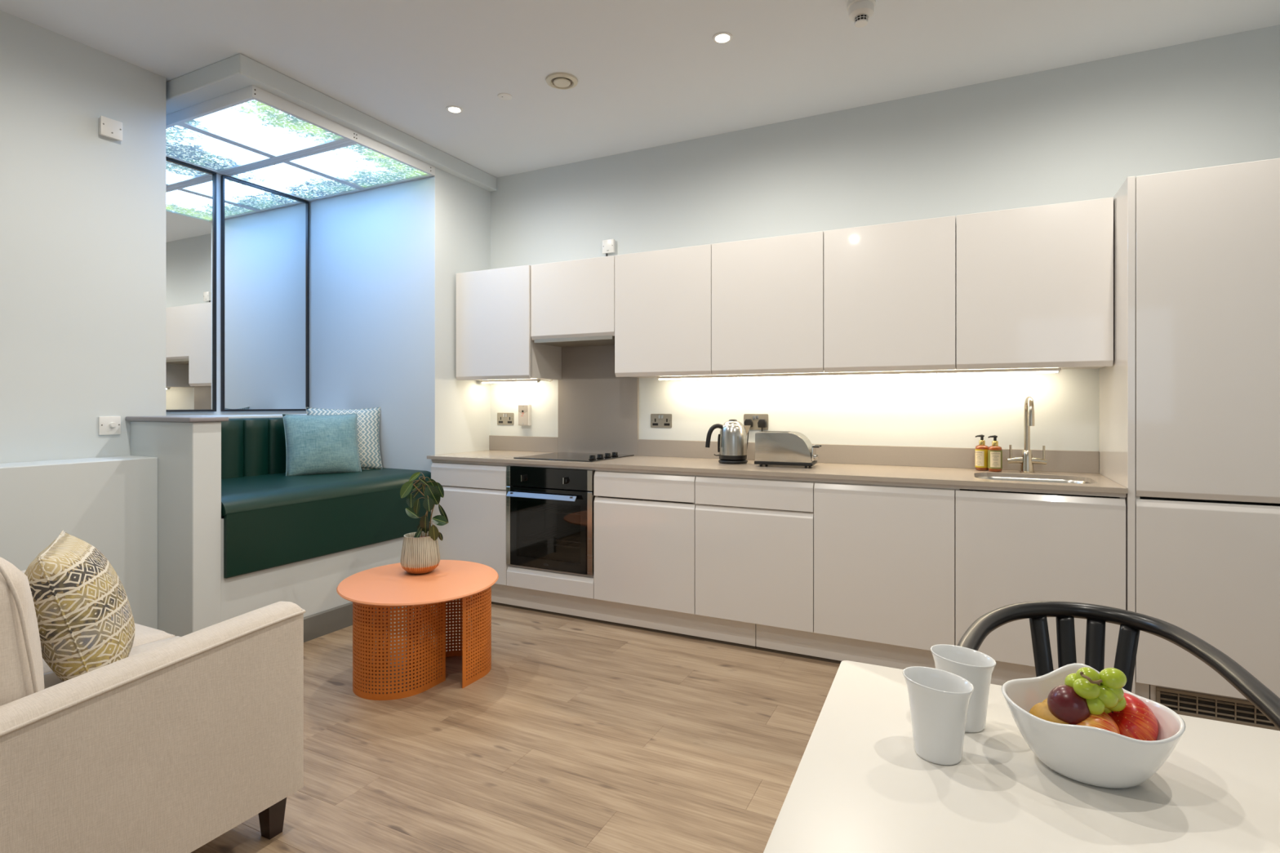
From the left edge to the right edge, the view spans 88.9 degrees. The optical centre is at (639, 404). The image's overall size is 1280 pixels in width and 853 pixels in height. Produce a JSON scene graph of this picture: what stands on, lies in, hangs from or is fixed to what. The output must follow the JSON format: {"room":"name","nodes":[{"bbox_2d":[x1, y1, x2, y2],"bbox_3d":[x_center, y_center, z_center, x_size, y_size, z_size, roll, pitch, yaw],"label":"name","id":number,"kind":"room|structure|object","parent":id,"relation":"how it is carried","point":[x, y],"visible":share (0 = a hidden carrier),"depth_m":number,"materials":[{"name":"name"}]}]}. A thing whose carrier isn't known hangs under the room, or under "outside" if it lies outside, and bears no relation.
{"room":"kitchen","nodes":[
{"label":"kitchen","id":0,"kind":"room"},
{"bbox_2d":[0,455,157,629],"bbox_3d":[-3.148,0.732,1.402,0.235,0.982,3.695,0,0,27],"label":"wall ledge","id":1,"kind":"object","parent":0,"point":[108,504],"visible":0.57,"depth_m":2.79,"materials":[{"name":"paint"}]},
{"bbox_2d":[0,9,165,463],"bbox_3d":[-3.281,-0.203,1.555,0.140,2.850,3.850,0,0,27],"label":"wall","id":2,"kind":"structure","parent":0,"point":[82,211],"depth_m":2.91,"materials":[{"name":"paint"}]},
{"bbox_2d":[98,416,120,435],"bbox_3d":[-2.455,0.096,3.025,0.024,0.086,0.086,0,0,27],"label":"dimmer switch","id":3,"kind":"object","parent":2,"relation":"attached to","point":[108,425],"visible":1,"depth_m":3.02,"materials":[{"name":"white plastic"}]},
{"bbox_2d":[98,115,122,141],"bbox_3d":[-2.453,-1.278,3.021,0.032,0.086,0.087,0,0,27],"label":"plate","id":4,"kind":"object","parent":2,"relation":"attached to","point":[110,128],"visible":1,"depth_m":3.01,"materials":[{"name":"white plastic"}]},
{"bbox_2d":[165,53,497,191],"bbox_3d":[-2.003,-1.580,4.125,1.270,0.095,1.850,0,0,27],"label":"ceiling bulkhead","id":5,"kind":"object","parent":2,"relation":"attached to","point":[239,71],"depth_m":3.32,"materials":[{"name":"paint"}]},
{"bbox_2d":[125,416,228,636],"bbox_3d":[-2.166,0.638,3.047,0.522,1.168,0.173,0,0,27],"label":"wall partition","id":6,"kind":"structure","parent":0,"point":[187,450],"depth_m":2.94,"materials":[{"name":"paint"}]},
{"bbox_2d":[165,162,306,415],"bbox_3d":[-2.734,-0.203,4.227,0.130,2.850,1.420,0,0,27],"label":"wall","id":7,"kind":"structure","parent":0,"point":[218,411],"depth_m":4.17,"materials":[{"name":"paint"}]},
{"bbox_2d":[165,157,216,412],"bbox_3d":[-2.830,-0.714,3.865,0.022,1.511,0.615,0,0,27],"label":"wall mirror","id":8,"kind":"object","parent":7,"relation":"attached to","point":[190,190],"visible":0.43,"depth_m":4.01,"materials":[{"name":"silver metal"}]},
{"bbox_2d":[165,413,306,476],"bbox_3d":[-2.520,0.643,4.064,0.400,1.158,1.320,0,0,27],"label":"trim","id":9,"kind":"structure","parent":7,"relation":"attached to","point":[278,415],"depth_m":3.98,"materials":[{"name":"paint"}]},
{"bbox_2d":[220,175,309,411],"bbox_3d":[-2.539,-0.714,4.449,0.022,1.511,0.615,0,0,27],"label":"wall mirror","id":10,"kind":"object","parent":7,"relation":"attached to","point":[264,233],"visible":0.87,"depth_m":4.42,"materials":[{"name":"silver metal"}]},
{"bbox_2d":[221,516,404,622],"bbox_3d":[-1.687,0.874,3.631,0.138,0.698,1.349,0,0,27],"label":"wall","id":11,"kind":"structure","parent":0,"point":[312,584],"depth_m":3.38,"materials":[{"name":"paint"}]},
{"bbox_2d":[218,417,431,578],"bbox_3d":[-1.973,0.438,3.776,0.833,0.719,1.338,0,0,27],"label":"upholstered bench","id":12,"kind":"object","parent":11,"relation":"on","point":[277,519],"visible":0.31,"depth_m":3.55,"materials":[{"name":"green leather"}]},
{"bbox_2d":[282,413,361,475],"bbox_3d":[-1.976,0.248,4.066,0.433,0.386,0.187,0,0,-37],"label":"throw pillow","id":13,"kind":"object","parent":12,"relation":"on","point":[316,444],"visible":0.95,"depth_m":4.00,"materials":[{"name":"teal fabric"}]},
{"bbox_2d":[221,467,431,517],"bbox_3d":[-1.942,0.472,3.761,0.764,0.100,1.338,0,0,27],"label":"seat cushion","id":14,"kind":"object","parent":12,"relation":"on","point":[262,494],"depth_m":3.53,"materials":[{"name":"green leather"}]},
{"bbox_2d":[305,407,382,469],"bbox_3d":[-1.932,0.225,4.269,0.459,0.423,0.157,0,0,-33],"label":"throw pillow","id":15,"kind":"object","parent":12,"relation":"on","point":[368,419],"visible":0.39,"depth_m":4.30,"materials":[{"name":"grey fabric"}]},
{"bbox_2d":[303,601,403,642],"bbox_3d":[-1.637,1.160,3.559,0.015,0.125,1.305,0,0,27],"label":"baseboard","id":16,"kind":"structure","parent":11,"relation":"attached to","point":[318,624],"depth_m":3.48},
{"bbox_2d":[309,167,490,472],"bbox_3d":[-1.706,-0.203,4.787,1.210,2.850,0.700,0,0,27],"label":"wall","id":17,"kind":"structure","parent":0,"point":[385,262],"depth_m":4.41,"materials":[{"name":"paint"}]},
{"bbox_2d":[165,84,435,201],"bbox_3d":[-2.128,-1.504,3.931,1.214,0.057,1.202,0,0,27],"label":"light panel","id":18,"kind":"object","parent":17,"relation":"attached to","point":[252,135],"visible":0.95,"depth_m":3.79,"materials":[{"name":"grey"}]},
{"bbox_2d":[191,599,839,852],"bbox_3d":[-0.526,1.252,1.185,6.600,0.060,5.850,0,0,27],"label":"floor","id":19,"kind":"structure","parent":0,"point":[579,735],"depth_m":2.32,"materials":[{"name":"brown wood"}]},
{"bbox_2d":[0,557,305,852],"bbox_3d":[-1.747,0.765,1.762,1.311,0.915,0.951,0,0,27],"label":"sofa","id":20,"kind":"object","parent":19,"relation":"on","point":[171,745],"visible":0.83,"depth_m":1.53,"materials":[{"name":"beige fabric"}]},
{"bbox_2d":[0,557,44,706],"bbox_3d":[-1.608,0.530,1.470,0.537,0.445,0.302,0,0,27],"label":"cushion","id":21,"kind":"object","parent":20,"relation":"on","point":[21,665],"depth_m":1.41,"materials":[{"name":"beige fabric"}]},
{"bbox_2d":[24,530,134,681],"bbox_3d":[-1.532,0.568,1.789,0.231,0.396,0.423,0,0,-35],"label":"throw pillow","id":22,"kind":"object","parent":20,"relation":"on","point":[86,623],"visible":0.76,"depth_m":1.65,"materials":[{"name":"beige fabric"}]},
{"bbox_2d":[42,623,171,672],"bbox_3d":[-1.949,0.818,1.944,0.537,0.158,0.805,0,0,27],"label":"seat cushion","id":23,"kind":"object","parent":20,"relation":"on","point":[144,635],"depth_m":2.14,"materials":[{"name":"beige fabric"}]},
{"bbox_2d":[336,560,498,700],"bbox_3d":[-0.988,1.002,2.937,0.686,0.440,0.742,0,0,-17],"label":"coffee table","id":24,"kind":"object","parent":19,"relation":"on","point":[381,588],"visible":1,"depth_m":2.80,"materials":[{"name":"orange metal"}]},
{"bbox_2d":[400,471,448,574],"bbox_3d":[-1.009,0.550,3.042,0.219,0.465,0.176,0,0,27],"label":"potted plant","id":25,"kind":"object","parent":24,"relation":"on","point":[420,553],"visible":1,"depth_m":3.01,"materials":[{"name":"plant"}]},
{"bbox_2d":[431,459,509,585],"bbox_3d":[-0.931,0.710,4.271,0.600,0.734,0.590,0,0,27],"label":"base cabinet","id":26,"kind":"object","parent":19,"relation":"on","point":[473,502],"visible":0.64,"depth_m":3.98,"materials":[{"name":"white laminate"}]},
{"bbox_2d":[426,449,1128,493],"bbox_3d":[0.405,0.333,3.608,3.620,0.020,0.622,0,0,27],"label":"countertop","id":27,"kind":"structure","parent":26,"relation":"on","point":[912,474],"depth_m":3.19,"materials":[{"name":"grey stone"}]},
{"bbox_2d":[513,452,634,462],"bbox_3d":[-0.399,0.306,4.035,0.550,0.032,0.518,0,0,27],"label":"cooktop","id":28,"kind":"object","parent":27,"relation":"in","point":[566,456],"visible":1,"depth_m":3.93,"materials":[{"name":"black glass"}]},
{"bbox_2d":[705,419,751,464],"bbox_3d":[0.495,0.201,3.637,0.226,0.243,0.162,0,0,27],"label":"kettle","id":29,"kind":"object","parent":27,"relation":"on","point":[732,437],"visible":1,"depth_m":3.57,"materials":[{"name":"silver metal"}]},
{"bbox_2d":[754,431,822,468],"bbox_3d":[0.782,0.232,3.433,0.327,0.181,0.180,0,0,23],"label":"toaster","id":30,"kind":"object","parent":27,"relation":"on","point":[771,447],"visible":1,"depth_m":3.36,"materials":[{"name":"silver metal"}]},
{"bbox_2d":[974,434,988,471],"bbox_3d":[1.690,0.234,3.224,0.062,0.176,0.061,0,0,-33],"label":"pump bottle","id":31,"kind":"object","parent":27,"relation":"on","point":[981,450],"visible":0.98,"depth_m":3.20,"materials":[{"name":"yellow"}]},
{"bbox_2d":[987,435,1002,471],"bbox_3d":[1.722,0.234,3.163,0.062,0.176,0.062,0,0,25],"label":"pump bottle","id":32,"kind":"object","parent":27,"relation":"on","point":[994,451],"visible":1,"depth_m":3.14,"materials":[{"name":"brown plastic"}]},
{"bbox_2d":[1007,396,1047,473],"bbox_3d":[1.829,0.141,3.075,0.164,0.362,0.157,0,0,27],"label":"mixer tap","id":33,"kind":"object","parent":27,"relation":"on","point":[1027,461],"visible":1,"depth_m":3.10,"materials":[{"name":"silver metal"}]},
{"bbox_2d":[975,476,1095,497],"bbox_3d":[1.740,0.419,2.895,0.479,0.153,0.359,0,0,27],"label":"sink","id":34,"kind":"object","parent":27,"relation":"in","point":[983,477],"visible":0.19,"depth_m":2.99,"materials":[{"name":"silver metal"}]},
{"bbox_2d":[506,462,594,599],"bbox_3d":[-0.394,0.710,4.003,0.600,0.734,0.590,0,0,27],"label":"base cabinet","id":35,"kind":"object","parent":19,"relation":"on","point":[577,584],"visible":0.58,"depth_m":3.74,"materials":[{"name":"white"}]},
{"bbox_2d":[506,466,595,575],"bbox_3d":[-0.438,0.651,3.916,0.591,0.578,0.497,0,0,27],"label":"oven","id":36,"kind":"object","parent":35,"relation":"in","point":[550,526],"visible":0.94,"depth_m":3.73,"materials":[{"name":"black glass"}]},
{"bbox_2d":[471,583,755,648],"bbox_3d":[-0.359,1.148,3.735,2.101,0.149,0.018,0,0,27],"label":"toe kick","id":37,"kind":"object","parent":19,"relation":"on","point":[723,631],"visible":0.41,"depth_m":3.57,"materials":[{"name":"white laminate"}]},
{"bbox_2d":[593,466,696,614],"bbox_3d":[0.143,0.710,3.735,0.600,0.734,0.590,0,0,27],"label":"base cabinet","id":38,"kind":"object","parent":19,"relation":"on","point":[644,520],"visible":0.82,"depth_m":3.46,"materials":[{"name":"white laminate"}]},
{"bbox_2d":[694,472,814,632],"bbox_3d":[0.679,0.710,3.467,0.600,0.734,0.590,0,0,27],"label":"base cabinet","id":39,"kind":"object","parent":19,"relation":"on","point":[754,534],"visible":0.8,"depth_m":3.20,"materials":[{"name":"white laminate"}]},
{"bbox_2d":[813,478,955,650],"bbox_3d":[1.216,0.710,3.199,0.600,0.734,0.590,0,0,27],"label":"base cabinet","id":40,"kind":"object","parent":19,"relation":"on","point":[884,552],"visible":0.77,"depth_m":2.93,"materials":[{"name":"white laminate"}]},
{"bbox_2d":[755,623,1149,699],"bbox_3d":[1.289,1.148,2.912,1.579,0.149,0.018,0,0,27],"label":"toe kick","id":41,"kind":"object","parent":19,"relation":"on","point":[828,648],"visible":0.34,"depth_m":3.05,"materials":[{"name":"white laminate"}]},
{"bbox_2d":[763,660,1279,852],"bbox_3d":[0.819,0.848,0.505,1.426,0.750,0.915,0,0,27],"label":"dining table","id":42,"kind":"object","parent":19,"relation":"on","point":[860,784],"visible":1,"depth_m":0.79,"materials":[{"name":"white laminate"}]},
{"bbox_2d":[902,666,973,764],"bbox_3d":[0.403,0.419,0.883,0.089,0.106,0.084,0,0,0],"label":"porcelain cup","id":43,"kind":"object","parent":42,"relation":"on","point":[939,700],"visible":1,"depth_m":0.86,"materials":[{"name":"white ceramic"}]},
{"bbox_2d":[930,644,996,733],"bbox_3d":[0.479,0.419,0.968,0.089,0.106,0.084,0,0,0],"label":"porcelain cup","id":44,"kind":"object","parent":42,"relation":"on","point":[976,667],"visible":0.65,"depth_m":0.94,"materials":[{"name":"white ceramic"}]},
{"bbox_2d":[1001,662,1185,788],"bbox_3d":[0.583,0.420,0.849,0.197,0.105,0.183,0,0,25],"label":"fruit bowl","id":45,"kind":"object","parent":42,"relation":"on","point":[1086,754],"visible":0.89,"depth_m":0.80,"materials":[{"name":"white ceramic"}]},
{"bbox_2d":[1029,702,1070,724],"bbox_3d":[0.544,0.423,0.862,0.054,0.052,0.059,0,0,34],"label":"pear","id":46,"kind":"object","parent":45,"relation":"in","point":[1041,710],"visible":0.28,"depth_m":0.86,"materials":[{"name":"yellow food"}]},
{"bbox_2d":[1047,684,1090,724],"bbox_3d":[0.556,0.389,0.845,0.046,0.052,0.049,0,0,-36],"label":"plum","id":47,"kind":"object","parent":45,"relation":"in","point":[1064,703],"visible":0.94,"depth_m":0.83,"materials":[{"name":"purple food"}]},
{"bbox_2d":[1064,666,1126,715],"bbox_3d":[0.587,0.369,0.846,0.076,0.068,0.062,0,0,-13],"label":"grape bunch","id":48,"kind":"object","parent":45,"relation":"in","point":[1103,691],"visible":0.95,"depth_m":0.82,"materials":[{"name":"green food"}]},
{"bbox_2d":[1075,711,1119,733],"bbox_3d":[0.579,0.421,0.834,0.066,0.066,0.060,0,0,-40],"label":"apple","id":49,"kind":"object","parent":45,"relation":"in","point":[1103,721],"visible":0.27,"depth_m":0.82,"materials":[{"name":"food"}]},
{"bbox_2d":[1107,693,1158,741],"bbox_3d":[0.635,0.417,0.858,0.072,0.073,0.075,0,0,-38],"label":"apple","id":50,"kind":"object","parent":45,"relation":"in","point":[1137,721],"visible":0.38,"depth_m":0.83,"materials":[{"name":"red food"}]},
{"bbox_2d":[955,484,1125,670],"bbox_3d":[1.753,0.710,2.931,0.600,0.734,0.590,0,0,27],"label":"base cabinet","id":51,"kind":"object","parent":19,"relation":"on","point":[1011,548],"visible":0.63,"depth_m":2.67,"materials":[{"name":"white laminate"}]},
{"bbox_2d":[957,600,1279,730],"bbox_3d":[0.974,0.863,1.410,0.553,0.725,0.599,0,0,27],"label":"dining chair","id":52,"kind":"object","parent":19,"relation":"on","point":[1131,623],"visible":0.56,"depth_m":1.57,"materials":[{"name":"black paint"}]},
{"bbox_2d":[1098,158,1279,699],"bbox_3d":[2.308,0.169,2.663,0.626,2.108,0.608,0,0,27],"label":"tall cabinet","id":53,"kind":"object","parent":19,"relation":"on","point":[1189,396],"visible":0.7,"depth_m":2.44,"materials":[{"name":"white laminate"}]},
{"bbox_2d":[1149,684,1248,702],"bbox_3d":[2.510,1.148,2.302,1.145,0.149,0.018,0,0,27],"label":"board","id":54,"kind":"object","parent":19,"relation":"on","point":[1152,687],"visible":0.12,"depth_m":2.54,"materials":[{"name":"white"}]},
{"bbox_2d":[1155,686,1279,730],"bbox_3d":[2.195,1.143,2.445,0.418,0.092,0.009,0,0,27],"label":"vent grille","id":55,"kind":"object","parent":54,"relation":"attached to","point":[1231,710],"visible":0.75,"depth_m":2.46,"materials":[{"name":"grey plastic"}]},
{"bbox_2d":[0,0,1279,177],"bbox_3d":[-0.533,-1.677,1.227,6.750,0.100,6.020,0,0,27],"label":"ceiling","id":56,"kind":"structure","parent":0,"point":[649,73],"depth_m":2.96,"materials":[{"name":"paint"}]},
{"bbox_2d":[445,105,462,113],"bbox_3d":[-1.021,-1.625,3.589,0.090,0.005,0.090,0,0,27],"label":"recessed light","id":57,"kind":"object","parent":56,"relation":"in","point":[451,108],"visible":1,"depth_m":3.59,"materials":[{"name":"white plastic"}]},
{"bbox_2d":[497,93,512,100],"bbox_3d":[-0.712,-1.624,3.440,0.076,0.007,0.076,0,0,27],"label":"cover plate","id":58,"kind":"object","parent":56,"relation":"attached to","point":[504,96],"visible":1,"depth_m":3.43,"materials":[{"name":"white plastic"}]},
{"bbox_2d":[546,72,577,89],"bbox_3d":[-0.391,-1.619,3.272,0.160,0.016,0.160,0,0,27],"label":"ceiling vent","id":59,"kind":"object","parent":56,"relation":"in","point":[562,81],"visible":1,"depth_m":3.25,"materials":[{"name":"beige plastic"}]},
{"bbox_2d":[712,31,733,44],"bbox_3d":[0.365,-1.625,2.889,0.090,0.005,0.090,0,0,27],"label":"recessed light","id":60,"kind":"object","parent":56,"relation":"in","point":[721,37],"visible":1,"depth_m":2.88,"materials":[{"name":"white plastic"}]},
{"bbox_2d":[847,0,875,27],"bbox_3d":[0.894,-1.582,2.636,0.110,0.090,0.110,0,0,27],"label":"smoke detector","id":61,"kind":"object","parent":56,"relation":"attached to","point":[860,11],"visible":1,"depth_m":2.61,"materials":[{"name":"white plastic"}]},
{"bbox_2d":[490,24,1279,472],"bbox_3d":[1.315,-0.203,3.585,5.550,2.850,0.150,0,0,27],"label":"wall","id":62,"kind":"structure","parent":0,"point":[1077,132],"depth_m":3.46,"materials":[{"name":"paint"}]},
{"bbox_2d":[497,413,513,425],"bbox_3d":[-0.957,0.099,4.630,0.146,0.086,0.010,0,0,27],"label":"double socket","id":63,"kind":"object","parent":62,"relation":"attached to","point":[506,419],"visible":1,"depth_m":4.63,"materials":[{"name":"silver metal"}]},
{"bbox_2d":[456,265,561,383],"bbox_3d":[-0.875,-0.513,4.382,0.598,0.726,0.381,0,0,27],"label":"upper cabinet","id":64,"kind":"object","parent":62,"relation":"attached to","point":[494,341],"depth_m":4.21,"materials":[{"name":"white laminate"}]},
{"bbox_2d":[488,435,558,452],"bbox_3d":[-0.816,0.271,4.557,0.589,0.104,0.016,0,0,27],"label":"upstand","id":65,"kind":"object","parent":62,"relation":"attached to","point":[519,443],"visible":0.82,"depth_m":4.54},
{"bbox_2d":[518,404,531,426],"bbox_3d":[-0.804,0.070,4.537,0.089,0.146,0.040,0,0,27],"label":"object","id":66,"kind":"object","parent":62,"relation":"attached to","point":[524,411],"visible":1,"depth_m":4.52,"materials":[{"name":"white plastic"}]},
{"bbox_2d":[530,255,614,346],"bbox_3d":[-0.336,-0.632,4.120,0.598,0.489,0.369,0,0,27],"label":"upper cabinet","id":67,"kind":"object","parent":62,"relation":"attached to","point":[572,302],"visible":0.83,"depth_m":3.95,"materials":[{"name":"white laminate"}]},
{"bbox_2d":[533,335,614,346],"bbox_3d":[-0.340,-0.399,4.111,0.560,0.024,0.329,0,0,27],"label":"range hood","id":68,"kind":"object","parent":67,"relation":"attached to","point":[553,340],"depth_m":4.03,"materials":[{"name":"silver metal"}]},
{"bbox_2d":[558,345,638,455],"bbox_3d":[-0.282,-0.058,4.290,0.605,0.760,0.016,0,0,27],"label":"backsplash","id":69,"kind":"structure","parent":62,"relation":"attached to","point":[598,409],"depth_m":4.29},
{"bbox_2d":[602,239,615,253],"bbox_3d":[-0.202,-1.030,4.243,0.086,0.087,0.028,0,0,27],"label":"sensor","id":70,"kind":"object","parent":62,"relation":"attached to","point":[608,246],"depth_m":4.23,"materials":[{"name":"white plastic"}]},
{"bbox_2d":[650,413,671,427],"bbox_3d":[0.132,0.099,4.087,0.146,0.086,0.010,0,0,27],"label":"double socket","id":71,"kind":"object","parent":62,"relation":"attached to","point":[657,420],"visible":1,"depth_m":4.08,"materials":[{"name":"silver metal"}]},
{"bbox_2d":[614,244,724,377],"bbox_3d":[0.201,-0.520,3.852,0.598,0.713,0.369,0,0,27],"label":"upper cabinet","id":72,"kind":"object","parent":62,"relation":"attached to","point":[663,298],"visible":0.85,"depth_m":3.68,"materials":[{"name":"white laminate"}]},
{"bbox_2d":[743,413,768,430],"bbox_3d":[0.678,0.099,3.814,0.146,0.092,0.010,0,0,27],"label":"double socket","id":73,"kind":"object","parent":62,"relation":"attached to","point":[755,418],"visible":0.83,"depth_m":3.81,"materials":[{"name":"silver metal"}]},
{"bbox_2d":[743,418,752,448],"bbox_3d":[0.616,0.204,3.782,0.049,0.243,0.112,0,0,27],"label":"plug","id":74,"kind":"object","parent":73,"relation":"attached to","point":[748,421],"visible":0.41,"depth_m":3.81,"materials":[{"name":"black plastic"}]},
{"bbox_2d":[757,418,766,431],"bbox_3d":[0.699,0.204,3.755,0.058,0.243,0.085,0,0,27],"label":"plug","id":75,"kind":"object","parent":73,"relation":"attached to","point":[762,423],"visible":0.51,"depth_m":3.77,"materials":[{"name":"black plastic"}]},
{"bbox_2d":[711,231,831,375],"bbox_3d":[0.738,-0.520,3.583,0.598,0.713,0.369,0,0,27],"label":"upper cabinet","id":76,"kind":"object","parent":62,"relation":"attached to","point":[767,293],"visible":0.84,"depth_m":3.41,"materials":[{"name":"white laminate"}]},
{"bbox_2d":[657,368,1061,380],"bbox_3d":[1.032,-0.161,3.492,2.065,0.021,0.026,0,0,27],"label":"led strip","id":77,"kind":"object","parent":76,"relation":"attached to","point":[1034,370],"visible":1,"depth_m":3.39,"materials":[{"name":"white plastic"}]},
{"bbox_2d":[637,439,1098,473],"bbox_3d":[1.075,0.271,3.612,2.427,0.104,0.016,0,0,27],"label":"upstand","id":78,"kind":"object","parent":62,"relation":"attached to","point":[1065,461],"visible":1,"depth_m":3.45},
{"bbox_2d":[823,215,956,373],"bbox_3d":[1.274,-0.520,3.315,0.598,0.713,0.369,0,0,27],"label":"upper cabinet","id":79,"kind":"object","parent":62,"relation":"attached to","point":[890,289],"visible":0.94,"depth_m":3.14,"materials":[{"name":"white laminate"}]},
{"bbox_2d":[955,197,1113,370],"bbox_3d":[1.811,-0.520,3.047,0.598,0.713,0.369,0,0,27],"label":"upper cabinet","id":80,"kind":"object","parent":62,"relation":"attached to","point":[1034,285],"visible":0.98,"depth_m":2.88,"materials":[{"name":"white laminate"}]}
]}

